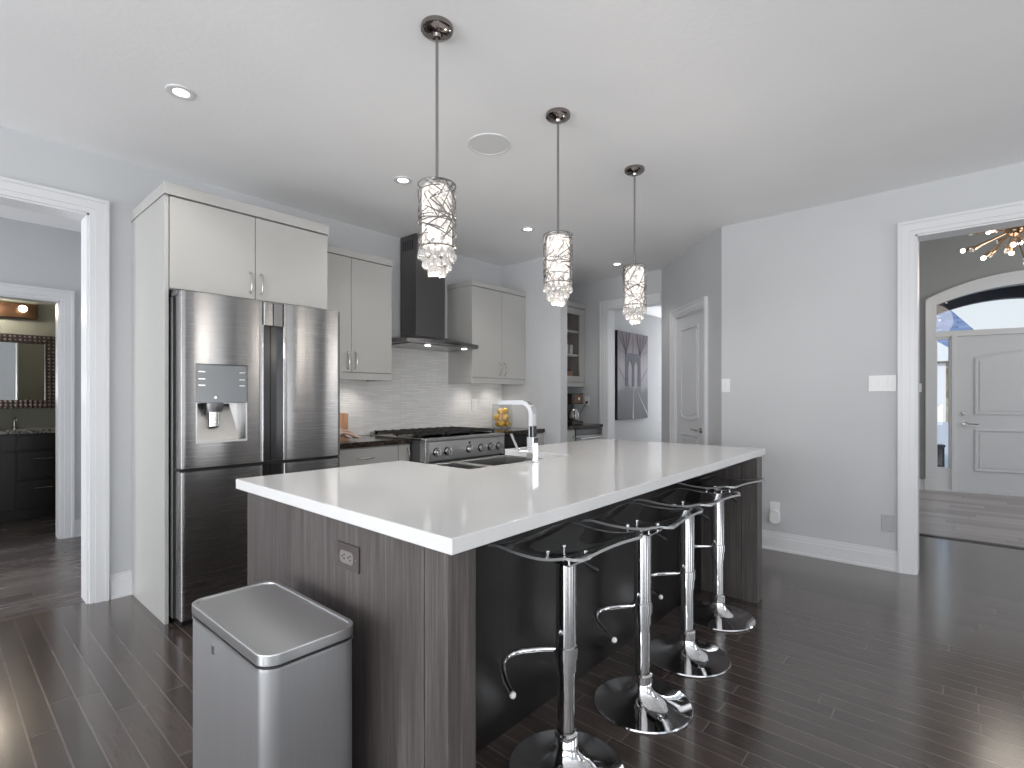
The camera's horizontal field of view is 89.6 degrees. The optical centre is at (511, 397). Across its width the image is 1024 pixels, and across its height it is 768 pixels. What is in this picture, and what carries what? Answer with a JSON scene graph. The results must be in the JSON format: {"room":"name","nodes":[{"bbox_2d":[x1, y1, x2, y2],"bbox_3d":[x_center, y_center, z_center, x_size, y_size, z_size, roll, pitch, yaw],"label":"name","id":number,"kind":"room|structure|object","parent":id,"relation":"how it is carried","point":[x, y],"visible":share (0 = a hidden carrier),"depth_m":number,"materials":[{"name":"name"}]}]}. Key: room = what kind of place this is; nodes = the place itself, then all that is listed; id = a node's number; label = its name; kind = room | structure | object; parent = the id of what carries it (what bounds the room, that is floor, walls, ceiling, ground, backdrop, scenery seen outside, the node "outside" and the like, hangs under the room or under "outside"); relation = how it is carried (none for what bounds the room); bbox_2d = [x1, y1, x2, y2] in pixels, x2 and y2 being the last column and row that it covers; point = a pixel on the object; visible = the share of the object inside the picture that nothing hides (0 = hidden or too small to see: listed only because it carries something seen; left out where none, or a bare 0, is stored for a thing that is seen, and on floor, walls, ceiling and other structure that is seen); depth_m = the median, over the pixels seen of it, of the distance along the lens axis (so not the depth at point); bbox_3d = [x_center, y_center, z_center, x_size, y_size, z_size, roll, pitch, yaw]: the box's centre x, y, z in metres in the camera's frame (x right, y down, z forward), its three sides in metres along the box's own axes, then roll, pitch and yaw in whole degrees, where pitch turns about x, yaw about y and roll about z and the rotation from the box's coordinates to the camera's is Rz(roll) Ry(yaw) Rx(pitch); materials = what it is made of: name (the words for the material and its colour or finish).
{"room":"kitchen","nodes":[
{"label":"kitchen","id":0,"kind":"room"},
{"bbox_2d":[0,298,55,428],"bbox_3d":[-5.729,-0.127,5.130,0.140,2.740,2.550,0,0,41],"label":"wall","id":1,"kind":"structure","parent":0,"point":[45,325],"depth_m":5.61,"materials":[{"name":"paint"}]},
{"bbox_2d":[0,301,37,319],"bbox_3d":[-5.384,-0.932,5.302,0.148,0.160,0.765,0,0,41],"label":"vanity light","id":2,"kind":"object","parent":1,"relation":"attached to","point":[7,309],"visible":1,"depth_m":5.47,"materials":[{"name":"brown metal"}]},
{"bbox_2d":[0,333,55,408],"bbox_3d":[-5.489,-0.284,5.262,0.043,0.790,1.265,0,0,41],"label":"framed mirror","id":3,"kind":"object","parent":1,"relation":"attached to","point":[27,362],"visible":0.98,"depth_m":5.56,"materials":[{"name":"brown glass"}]},
{"bbox_2d":[0,342,44,399],"bbox_3d":[-5.493,-0.282,5.272,0.012,0.630,1.095,0,0,41],"label":"mirror glass","id":4,"kind":"object","parent":3,"relation":"attached to","point":[22,364],"depth_m":5.54,"materials":[{"name":"white"}]},
{"bbox_2d":[0,217,80,519],"bbox_3d":[-3.638,-0.127,5.057,0.140,2.740,8.800,0,0,41],"label":"wall","id":5,"kind":"structure","parent":0,"point":[31,254],"depth_m":4.50,"materials":[{"name":"paint"}]},
{"bbox_2d":[0,282,74,538],"bbox_3d":[-4.306,0.145,4.272,0.172,2.195,1.030,0,0,41],"label":"trim","id":6,"kind":"structure","parent":5,"relation":"attached to","point":[64,300],"depth_m":4.57,"materials":[{"name":"paint"}]},
{"bbox_2d":[75,519,80,536],"bbox_3d":[-3.761,1.169,4.790,0.026,0.148,0.463,0,0,41],"label":"baseboard","id":7,"kind":"structure","parent":5,"relation":"attached to","point":[77,522],"depth_m":4.63,"materials":[{"name":"paint"}]},
{"bbox_2d":[0,125,501,598],"bbox_3d":[-2.321,-0.127,3.501,0.172,2.740,9.400,0,0,41],"label":"wall","id":8,"kind":"structure","parent":0,"point":[26,157],"depth_m":3.32,"materials":[{"name":"paint"}]},
{"bbox_2d":[0,176,108,603],"bbox_3d":[-2.939,0.017,2.785,0.197,2.452,1.192,0,0,41],"label":"trim","id":9,"kind":"structure","parent":8,"relation":"attached to","point":[93,213],"depth_m":3.13,"materials":[{"name":"paint"}]},
{"bbox_2d":[110,571,131,599],"bbox_3d":[-2.445,1.169,3.228,0.026,0.148,0.111,0,0,41],"label":"baseboard","id":10,"kind":"structure","parent":8,"relation":"attached to","point":[120,583],"depth_m":3.23,"materials":[{"name":"paint"}]},
{"bbox_2d":[327,245,391,381],"bbox_3d":[-1.383,-0.651,4.159,0.392,1.012,0.762,0,0,41],"label":"upper cabinet","id":11,"kind":"object","parent":8,"relation":"attached to","point":[359,285],"visible":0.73,"depth_m":4.12,"materials":[{"name":"paint"}]},
{"bbox_2d":[392,233,477,351],"bbox_3d":[-0.760,-0.977,4.739,0.537,1.036,0.910,0,0,41],"label":"range hood","id":12,"kind":"object","parent":8,"relation":"attached to","point":[422,295],"visible":0.89,"depth_m":4.75,"materials":[{"name":"metal"}]},
{"bbox_2d":[472,399,476,409],"bbox_3d":[-0.405,0.073,5.545,0.010,0.120,0.075,0,0,41],"label":"light switch","id":13,"kind":"object","parent":8,"relation":"attached to","point":[474,401],"visible":1,"depth_m":5.54,"materials":[{"name":"white plastic"}]},
{"bbox_2d":[447,280,525,384],"bbox_3d":[-0.246,-0.651,5.454,0.392,1.012,0.819,0,0,41],"label":"upper cabinet","id":14,"kind":"object","parent":8,"relation":"attached to","point":[491,317],"visible":1,"depth_m":5.24,"materials":[{"name":"paint"}]},
{"bbox_2d":[0,0,1023,284],"bbox_3d":[-0.927,-1.547,2.278,12.000,0.100,9.400,0,0,41],"label":"ceiling","id":15,"kind":"structure","parent":0,"point":[732,111],"depth_m":2.62,"materials":[{"name":"paint"}]},
{"bbox_2d":[165,84,196,100],"bbox_3d":[-1.619,-1.493,2.524,0.132,0.008,0.132,0,0,41],"label":"recessed light","id":16,"kind":"object","parent":15,"relation":"in","point":[175,90],"visible":1,"depth_m":2.52,"materials":[{"name":"paint"}]},
{"bbox_2d":[393,176,412,184],"bbox_3d":[-0.748,-1.493,3.543,0.132,0.008,0.132,0,0,41],"label":"recessed light","id":17,"kind":"object","parent":15,"relation":"in","point":[404,180],"visible":1,"depth_m":3.54,"materials":[{"name":"white"}]},
{"bbox_2d":[417,15,456,277],"bbox_3d":[-0.302,-0.990,2.081,0.159,1.014,0.159,0,0,41],"label":"pendant lamp","id":18,"kind":"object","parent":15,"relation":"hanging from","point":[438,207],"visible":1,"depth_m":2.04,"materials":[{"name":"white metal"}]},
{"bbox_2d":[422,183,451,250],"bbox_3d":[-0.302,-0.723,2.081,0.120,0.249,0.120,0,0,41],"label":"diffuser","id":19,"kind":"object","parent":18,"relation":"attached to","point":[436,197],"depth_m":2.02,"materials":[{"name":"white glass"}]},
{"bbox_2d":[468,133,510,154],"bbox_3d":[-0.133,-1.493,3.042,0.256,0.008,0.256,0,0,41],"label":"ceiling speaker","id":20,"kind":"object","parent":15,"relation":"attached to","point":[483,143],"visible":1,"depth_m":3.04,"materials":[{"name":"paint"}]},
{"bbox_2d":[521,227,534,231],"bbox_3d":[0.141,-1.493,4.571,0.132,0.008,0.132,0,0,41],"label":"recessed light","id":21,"kind":"object","parent":15,"relation":"in","point":[525,229],"visible":1,"depth_m":4.57,"materials":[{"name":"white"}]},
{"bbox_2d":[543,107,572,306],"bbox_3d":[0.243,-0.990,2.720,0.159,1.014,0.159,0,0,-22],"label":"pendant lamp","id":22,"kind":"object","parent":15,"relation":"hanging from","point":[558,259],"visible":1,"depth_m":2.68,"materials":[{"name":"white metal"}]},
{"bbox_2d":[547,234,568,285],"bbox_3d":[0.243,-0.723,2.720,0.120,0.249,0.120,0,0,-22],"label":"diffuser","id":23,"kind":"object","parent":22,"relation":"attached to","point":[557,244],"depth_m":2.66,"materials":[{"name":"white glass"}]},
{"bbox_2d":[611,262,622,265],"bbox_3d":[1.174,-1.493,5.764,0.132,0.008,0.132,0,0,41],"label":"recessed light","id":24,"kind":"object","parent":15,"relation":"in","point":[617,263],"visible":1,"depth_m":5.76,"materials":[{"name":"white"}]},
{"bbox_2d":[622,164,646,324],"bbox_3d":[0.800,-0.990,3.370,0.159,1.014,0.159,0,0,-1],"label":"pendant lamp","id":25,"kind":"object","parent":15,"relation":"hanging from","point":[635,287],"visible":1,"depth_m":3.33,"materials":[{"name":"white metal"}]},
{"bbox_2d":[625,266,643,307],"bbox_3d":[0.800,-0.723,3.370,0.120,0.249,0.120,0,0,0],"label":"diffuser","id":26,"kind":"object","parent":25,"relation":"attached to","point":[634,275],"depth_m":3.31,"materials":[{"name":"white glass"}]},
{"bbox_2d":[0,489,1023,767],"bbox_3d":[0.524,1.291,3.931,12.000,0.104,13.800,0,0,41],"label":"floor","id":27,"kind":"structure","parent":0,"point":[840,665],"depth_m":2.35,"materials":[{"name":"brown wood"}]},
{"bbox_2d":[0,433,55,522],"bbox_3d":[-5.316,0.803,5.100,0.501,0.880,1.350,0,0,41],"label":"bathroom vanity","id":28,"kind":"object","parent":27,"relation":"on","point":[27,461],"visible":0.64,"depth_m":5.23,"materials":[{"name":"brown wood"}]},
{"bbox_2d":[0,427,55,434],"bbox_3d":[-5.326,0.341,5.108,0.485,0.040,1.390,0,0,41],"label":"granite slab","id":29,"kind":"object","parent":28,"relation":"on","point":[3,431],"depth_m":5.26,"materials":[{"name":"beige stone"}]},
{"bbox_2d":[11,414,17,428],"bbox_3d":[-5.154,0.245,5.350,0.151,0.150,0.056,0,0,41],"label":"bathroom faucet","id":30,"kind":"object","parent":29,"relation":"on","point":[14,418],"visible":1,"depth_m":5.37,"materials":[{"name":"grey metal"}]},
{"bbox_2d":[130,181,328,624],"bbox_3d":[-1.829,0.030,3.399,0.724,2.425,0.972,0,0,41],"label":"tall cabinet","id":31,"kind":"object","parent":27,"relation":"on","point":[183,238],"visible":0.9,"depth_m":3.06,"materials":[{"name":"paint"}]},
{"bbox_2d":[169,289,339,625],"bbox_3d":[-1.738,0.327,3.348,0.770,1.832,0.946,0,0,41],"label":"refrigerator","id":32,"kind":"object","parent":27,"relation":"on","point":[254,385],"visible":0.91,"depth_m":2.95,"materials":[{"name":"grey metal"}]},
{"bbox_2d":[192,581,352,767],"bbox_3d":[-0.674,0.923,1.445,0.550,0.640,0.253,0,0,41],"label":"trash can","id":33,"kind":"object","parent":27,"relation":"on","point":[272,663],"visible":1,"depth_m":1.32,"materials":[{"name":"metal"}]},
{"bbox_2d":[339,444,409,466],"bbox_3d":[-1.286,0.805,4.081,0.640,0.876,0.746,0,0,41],"label":"base cabinet","id":34,"kind":"object","parent":27,"relation":"on","point":[398,452],"visible":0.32,"depth_m":3.92,"materials":[{"name":"paint"}]},
{"bbox_2d":[340,435,410,448],"bbox_3d":[-1.286,0.345,4.080,0.617,0.040,0.745,0,0,41],"label":"countertop","id":35,"kind":"structure","parent":34,"relation":"on","point":[365,440],"depth_m":3.97,"materials":[{"name":"black stone"}]},
{"bbox_2d":[340,413,347,429],"bbox_3d":[-1.456,0.221,4.322,0.020,0.206,0.175,0,0,41],"label":"cutting board","id":36,"kind":"object","parent":35,"relation":"on","point":[343,416],"visible":0.2,"depth_m":4.35,"materials":[{"name":"brown wood"}]},
{"bbox_2d":[340,428,360,438],"bbox_3d":[-1.312,0.274,3.938,0.289,0.086,0.233,0,0,41],"label":"dish towel","id":37,"kind":"object","parent":35,"relation":"on","point":[347,434],"visible":0.48,"depth_m":3.88,"materials":[{"name":"beige fabric"}]},
{"bbox_2d":[370,426,504,463],"bbox_3d":[-0.646,0.763,4.639,0.819,0.960,0.926,0,0,41],"label":"gas range","id":38,"kind":"object","parent":27,"relation":"on","point":[430,445],"visible":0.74,"depth_m":4.39,"materials":[{"name":"grey metal"}]},
{"bbox_2d":[370,432,497,440],"bbox_3d":[-0.685,0.332,4.673,0.715,0.022,0.926,0,0,41],"label":"cooktop","id":39,"kind":"object","parent":38,"relation":"in","point":[413,437],"depth_m":4.42,"materials":[{"name":"metal"}]},
{"bbox_2d":[248,457,761,767],"bbox_3d":[0.252,0.804,2.613,1.181,0.878,2.580,0,0,41],"label":"kitchen island","id":40,"kind":"object","parent":27,"relation":"on","point":[433,630],"visible":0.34,"depth_m":1.78,"materials":[{"name":"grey wood"}]},
{"bbox_2d":[337,541,359,573],"bbox_3d":[-0.492,0.476,1.543,0.120,0.078,0.009,0,0,41],"label":"island outlet","id":41,"kind":"object","parent":40,"relation":"attached to","point":[348,556],"visible":1,"depth_m":1.53,"materials":[{"name":"grey plastic"}]},
{"bbox_2d":[340,549,353,565],"bbox_3d":[-0.494,0.476,1.542,0.072,0.038,0.004,0,0,41],"label":"receptacle","id":42,"kind":"object","parent":41,"relation":"attached to","point":[346,555],"depth_m":1.54,"materials":[{"name":"grey plastic"}]},
{"bbox_2d":[236,439,764,554],"bbox_3d":[0.280,0.345,2.665,1.315,0.040,2.769,0,0,41],"label":"island countertop","id":43,"kind":"structure","parent":40,"relation":"on","point":[444,509],"depth_m":1.87,"materials":[{"name":"white stone"}]},
{"bbox_2d":[433,455,526,468],"bbox_3d":[-0.123,0.489,2.836,0.523,0.248,0.892,0,0,41],"label":"farmhouse sink","id":44,"kind":"object","parent":43,"relation":"in","point":[502,459],"visible":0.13,"depth_m":3.11,"materials":[{"name":"metal"}]},
{"bbox_2d":[498,400,540,462],"bbox_3d":[0.024,0.168,2.655,0.240,0.312,0.096,0,0,31],"label":"kitchen faucet","id":45,"kind":"object","parent":43,"relation":"on","point":[532,439],"visible":1,"depth_m":2.61,"materials":[{"name":"silver metal"}]},
{"bbox_2d":[499,434,527,456],"bbox_3d":[-0.230,0.806,5.285,0.580,0.874,0.570,0,0,41],"label":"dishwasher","id":46,"kind":"object","parent":27,"relation":"on","point":[521,439],"visible":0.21,"depth_m":5.15,"materials":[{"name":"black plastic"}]},
{"bbox_2d":[537,433,542,444],"bbox_3d":[0.040,0.805,5.592,0.640,0.876,0.238,0,0,41],"label":"base cabinet","id":47,"kind":"object","parent":27,"relation":"on","point":[539,435],"visible":0.09,"depth_m":5.46,"materials":[{"name":"paint"}]},
{"bbox_2d":[481,427,544,435],"bbox_3d":[-0.150,0.345,5.374,0.617,0.040,0.819,0,0,41],"label":"countertop","id":48,"kind":"structure","parent":47,"relation":"on","point":[508,430],"depth_m":5.25,"materials":[{"name":"black stone"}]},
{"bbox_3d":[-0.106,0.191,5.549,0.224,0.263,0.224,0,0,41],"label":"glass bowl","id":49,"kind":"object","parent":48,"relation":"on","visible":0},
{"bbox_2d":[493,414,500,420],"bbox_3d":[-0.159,0.208,5.530,0.088,0.072,0.072,0,0,22],"label":"lemon","id":50,"kind":"object","parent":49,"relation":"in","point":[496,417],"visible":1,"depth_m":5.50,"materials":[{"name":"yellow food"}]},
{"bbox_2d":[497,408,504,414],"bbox_3d":[-0.118,0.144,5.505,0.082,0.070,0.069,0,0,0],"label":"lemon","id":51,"kind":"object","parent":49,"relation":"in","point":[500,411],"visible":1,"depth_m":5.48,"materials":[{"name":"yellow food"}]},
{"bbox_2d":[498,421,504,426],"bbox_3d":[-0.112,0.275,5.494,0.069,0.070,0.082,0,0,41],"label":"lemon","id":52,"kind":"object","parent":49,"relation":"in","point":[501,423],"visible":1,"depth_m":5.47,"materials":[{"name":"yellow food"}]},
{"bbox_2d":[502,414,508,420],"bbox_3d":[-0.069,0.210,5.516,0.082,0.070,0.069,0,0,-38],"label":"lemon","id":53,"kind":"object","parent":49,"relation":"in","point":[505,417],"visible":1,"depth_m":5.49,"materials":[{"name":"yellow food"}]},
{"bbox_2d":[504,420,510,426],"bbox_3d":[-0.052,0.275,5.562,0.072,0.072,0.088,0,0,-27],"label":"lemon","id":54,"kind":"object","parent":49,"relation":"in","point":[507,423],"visible":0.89,"depth_m":5.53,"materials":[{"name":"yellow food"}]},
{"bbox_2d":[487,522,642,767],"bbox_3d":[0.156,0.848,1.704,0.390,0.790,0.486,0,0,43],"label":"bar stool","id":55,"kind":"object","parent":27,"relation":"on","point":[567,545],"visible":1,"depth_m":1.71,"materials":[{"name":"silver metal"}]},
{"bbox_2d":[567,429,574,441],"bbox_3d":[0.360,0.805,6.017,0.559,0.876,0.571,0,0,41],"label":"base cabinet","id":56,"kind":"object","parent":27,"relation":"on","point":[570,433],"visible":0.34,"depth_m":6.00,"materials":[{"name":"paint"}]},
{"bbox_2d":[567,423,602,429],"bbox_3d":[0.563,0.345,6.239,0.547,0.040,1.176,0,0,41],"label":"countertop","id":57,"kind":"structure","parent":56,"relation":"on","point":[585,425],"depth_m":6.19,"materials":[{"name":"black stone"}]},
{"bbox_2d":[567,393,585,424],"bbox_3d":[0.823,0.134,6.403,0.228,0.381,0.570,0,0,41],"label":"coffee maker","id":58,"kind":"object","parent":57,"relation":"on","point":[573,414],"visible":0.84,"depth_m":6.20,"materials":[{"name":"black plastic"}]},
{"bbox_2d":[574,427,603,440],"bbox_3d":[0.770,0.796,6.439,0.560,0.854,0.594,0,0,41],"label":"wine cooler","id":59,"kind":"object","parent":27,"relation":"on","point":[586,433],"visible":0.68,"depth_m":6.25,"materials":[{"name":"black metal"}]},
{"bbox_2d":[580,502,702,733],"bbox_3d":[0.508,0.848,2.067,0.390,0.790,0.486,0,0,37],"label":"bar stool","id":60,"kind":"object","parent":27,"relation":"on","point":[640,703],"visible":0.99,"depth_m":2.07,"materials":[{"name":"silver metal"}]},
{"bbox_2d":[633,488,740,677],"bbox_3d":[0.816,0.848,2.455,0.390,0.790,0.486,0,0,44],"label":"bar stool","id":61,"kind":"object","parent":27,"relation":"on","point":[683,654],"visible":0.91,"depth_m":2.45,"materials":[{"name":"silver metal"}]},
{"bbox_2d":[672,475,765,631],"bbox_3d":[1.141,0.848,2.909,0.486,0.790,0.390,0,0,-39],"label":"bar stool","id":62,"kind":"object","parent":27,"relation":"on","point":[716,615],"visible":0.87,"depth_m":2.90,"materials":[{"name":"silver metal"}]},
{"bbox_2d":[919,533,1023,548],"bbox_3d":[4.811,1.238,3.737,4.300,0.009,0.055,0,0,41],"label":"trim","id":63,"kind":"structure","parent":27,"relation":"on","point":[923,534],"depth_m":4.46,"materials":[{"name":"brown wood"}]},
{"bbox_2d":[501,257,566,444],"bbox_3d":[0.230,-0.127,5.666,0.830,2.740,0.120,0,0,41],"label":"wall","id":64,"kind":"structure","parent":0,"point":[545,387],"depth_m":5.53,"materials":[{"name":"paint"}]},
{"bbox_2d":[567,269,660,423],"bbox_3d":[1.290,-0.127,6.486,1.340,2.740,0.150,0,0,41],"label":"wall","id":65,"kind":"structure","parent":0,"point":[589,294],"depth_m":6.60,"materials":[{"name":"paint"}]},
{"bbox_2d":[567,300,584,386],"bbox_3d":[0.457,-0.674,6.334,0.287,1.065,1.173,0,0,41],"label":"upper cabinet","id":66,"kind":"object","parent":65,"relation":"attached to","point":[575,311],"visible":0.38,"depth_m":6.66,"materials":[{"name":"paint"}]},
{"bbox_2d":[567,368,571,375],"bbox_3d":[0.720,-0.300,6.580,0.096,0.155,0.098,0,0,41],"label":"canister","id":67,"kind":"object","parent":66,"relation":"in","point":[569,372],"visible":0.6,"depth_m":6.54,"materials":[{"name":"brown"}]},
{"bbox_2d":[569,345,572,353],"bbox_3d":[0.747,-0.618,6.596,0.058,0.120,0.060,0,0,41],"label":"drinking glass","id":68,"kind":"object","parent":66,"relation":"on","point":[570,346],"visible":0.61,"depth_m":6.57,"materials":[{"name":"white"}]},
{"bbox_2d":[567,329,578,334],"bbox_3d":[0.445,-0.842,6.323,0.215,0.030,1.091,0,0,41],"label":"shelf","id":69,"kind":"object","parent":66,"relation":"attached to","point":[576,331],"depth_m":6.62,"materials":[{"name":"paint"}]},
{"bbox_2d":[567,353,578,357],"bbox_3d":[0.445,-0.542,6.323,0.215,0.030,1.091,0,0,41],"label":"shelf","id":70,"kind":"object","parent":66,"relation":"attached to","point":[575,355],"depth_m":6.57,"materials":[{"name":"paint"}]},
{"bbox_2d":[585,396,589,404],"bbox_3d":[0.966,0.038,6.655,0.072,0.116,0.022,0,0,41],"label":"wall outlet","id":71,"kind":"object","parent":65,"relation":"attached to","point":[587,398],"visible":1,"depth_m":6.65,"materials":[{"name":"white plastic"}]},
{"bbox_2d":[599,293,660,438],"bbox_3d":[1.466,0.013,6.316,0.810,2.460,0.192,0,0,41],"label":"door frame","id":72,"kind":"structure","parent":65,"relation":"attached to","point":[607,308],"depth_m":6.49,"materials":[{"name":"paint"}]},
{"bbox_2d":[615,310,660,441],"bbox_3d":[2.101,-0.107,7.736,0.150,2.700,2.800,0,0,41],"label":"wall","id":73,"kind":"structure","parent":0,"point":[648,429],"depth_m":7.51,"materials":[{"name":"paint"}]},
{"bbox_2d":[615,330,647,419],"bbox_3d":[1.647,-0.300,7.069,0.040,1.177,0.861,0,0,41],"label":"print","id":74,"kind":"object","parent":73,"relation":"attached to","point":[631,349],"visible":0.99,"depth_m":7.01,"materials":[{"name":"black paper"}]},
{"bbox_2d":[630,306,660,317],"bbox_3d":[2.157,-1.282,7.588,0.130,0.150,2.650,0,0,41],"label":"ceiling","id":75,"kind":"structure","parent":73,"relation":"attached to","point":[655,311],"depth_m":7.50,"materials":[{"name":"paint"}]},
{"bbox_2d":[661,227,721,445],"bbox_3d":[1.844,-0.127,5.257,0.120,2.740,1.485,0,0,-4],"label":"wall","id":76,"kind":"structure","parent":0,"point":[696,274],"depth_m":4.87,"materials":[{"name":"paint"}]},
{"bbox_2d":[675,310,701,444],"bbox_3d":[1.784,0.196,5.228,0.104,2.079,0.699,0,0,-4],"label":"door","id":77,"kind":"structure","parent":76,"relation":"in","point":[689,328],"depth_m":5.21,"materials":[{"name":"paint"}]},
{"bbox_2d":[669,296,707,444],"bbox_3d":[1.830,0.150,5.224,0.152,2.185,0.880,0,0,-4],"label":"trim","id":78,"kind":"structure","parent":76,"relation":"attached to","point":[697,305],"depth_m":5.32,"materials":[{"name":"paint"}]},
{"bbox_2d":[722,162,1023,550],"bbox_3d":[3.911,-0.127,2.788,5.400,2.740,0.150,0,0,41],"label":"wall","id":79,"kind":"structure","parent":0,"point":[810,295],"depth_m":4.00,"materials":[{"name":"paint"}]},
{"bbox_2d":[722,379,729,391],"bbox_3d":[1.857,-0.109,4.483,0.072,0.116,0.010,0,0,41],"label":"light switch","id":80,"kind":"object","parent":79,"relation":"attached to","point":[725,382],"visible":1,"depth_m":4.48,"materials":[{"name":"white plastic"}]},
{"bbox_2d":[769,501,779,523],"bbox_3d":[2.143,0.936,4.210,0.078,0.173,0.045,0,0,41],"label":"wall outlet","id":81,"kind":"object","parent":79,"relation":"attached to","point":[774,515],"visible":1,"depth_m":4.20,"materials":[{"name":"white plastic"}]},
{"bbox_2d":[769,510,779,523],"bbox_3d":[2.142,0.968,4.206,0.074,0.110,0.039,0,0,41],"label":"night light","id":82,"kind":"object","parent":81,"relation":"attached to","point":[774,515],"depth_m":4.19,"materials":[{"name":"white plastic"}]},
{"bbox_2d":[762,530,897,571],"bbox_3d":[2.292,1.169,4.092,1.245,0.148,0.026,0,0,41],"label":"baseboard","id":83,"kind":"structure","parent":79,"relation":"attached to","point":[860,555],"depth_m":3.94,"materials":[{"name":"paint"}]},
{"bbox_2d":[869,375,895,390],"bbox_3d":[2.692,-0.107,3.751,0.165,0.116,0.010,0,0,41],"label":"light switch","id":84,"kind":"object","parent":79,"relation":"attached to","point":[876,382],"visible":1,"depth_m":3.75,"materials":[{"name":"white plastic"}]},
{"bbox_2d":[881,514,893,531],"bbox_3d":[2.716,0.905,3.730,0.075,0.118,0.009,0,0,41],"label":"air vent","id":85,"kind":"object","parent":79,"relation":"in","point":[887,521],"visible":1,"depth_m":3.73,"materials":[{"name":"grey plastic"}]},
{"bbox_2d":[898,200,1023,574],"bbox_3d":[3.585,-0.001,3.069,2.058,2.488,0.207,0,0,41],"label":"trim","id":86,"kind":"structure","parent":79,"relation":"attached to","point":[1008,215],"depth_m":3.64,"materials":[{"name":"paint"}]},
{"bbox_2d":[919,231,1023,478],"bbox_3d":[6.885,-0.807,6.336,5.400,4.100,0.150,0,0,29],"label":"wall","id":87,"kind":"structure","parent":0,"point":[942,265],"depth_m":6.86,"materials":[{"name":"paint"}]},
{"bbox_2d":[919,479,923,489],"bbox_3d":[6.844,1.173,6.263,5.400,0.140,0.018,0,0,29],"label":"baseboard","id":88,"kind":"structure","parent":87,"relation":"attached to","point":[921,481],"depth_m":6.99,"materials":[{"name":"paint"}]},
{"bbox_2d":[924,270,1023,490],"bbox_3d":[6.525,-0.182,6.430,2.190,2.850,0.042,0,0,29],"label":"trim","id":89,"kind":"structure","parent":87,"relation":"attached to","point":[1016,277],"depth_m":6.92,"materials":[{"name":"paint"}]},
{"bbox_2d":[936,327,1023,495],"bbox_3d":[6.561,0.175,6.495,1.941,2.135,0.132,0,0,29],"label":"door frame","id":90,"kind":"structure","parent":87,"relation":"attached to","point":[946,477],"depth_m":6.84,"materials":[{"name":"paint"}]},
{"bbox_2d":[957,334,1023,494],"bbox_3d":[6.544,0.203,6.464,1.497,2.035,0.114,0,0,29],"label":"door","id":91,"kind":"structure","parent":87,"relation":"in","point":[990,368],"depth_m":6.67,"materials":[{"name":"paint"}]},
{"bbox_3d":[5.749,-2.907,5.033,4.900,0.100,5.650,0,0,41],"label":"ceiling","id":92,"kind":"structure","parent":0,"visible":0},
{"bbox_2d":[960,226,1023,262],"bbox_3d":[4.969,-2.056,5.175,0.712,1.603,0.741,0,0,41],"label":"sputnik chandelier","id":93,"kind":"object","parent":92,"relation":"hanging from","point":[1012,232],"visible":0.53,"depth_m":5.20,"materials":[{"name":"gold metal"}]},
{"bbox_3d":[7.026,1.313,7.296,3.761,0.100,2.321,0,0,41],"label":"floor","id":94,"kind":"structure","parent":0,"visible":0},
{"bbox_2d":[937,444,945,466],"bbox_3d":[6.335,0.978,7.721,0.200,0.570,0.200,0,0,29],"label":"planter box","id":95,"kind":"object","parent":94,"relation":"on","point":[940,447],"visible":0.29,"depth_m":7.62,"materials":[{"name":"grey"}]},
{"bbox_2d":[936,285,1023,314],"bbox_3d":[7.188,-0.297,7.176,3.400,3.320,1.590,0,0,29],"label":"arch","id":96,"kind":"object","parent":94,"relation":"on","point":[1014,292],"visible":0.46,"depth_m":7.90,"materials":[{"name":"grey"}]},
{"label":"outside","id":97,"kind":"structure","parent":0,"visible":0},
{"bbox_2d":[937,422,947,466],"bbox_3d":[28.629,0.993,29.568,41.998,1.300,57.997,0,0,29],"label":"ground","id":98,"kind":"structure","parent":97,"point":[942,427],"depth_m":16.00,"materials":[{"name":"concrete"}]},
{"bbox_2d":[936,310,973,421],"bbox_3d":[17.111,-3.107,26.717,10.750,8.500,6.300,0,0,29],"label":"house","id":99,"kind":"structure","parent":98,"relation":"on","point":[946,321],"depth_m":22.49,"materials":[{"name":"stone"}]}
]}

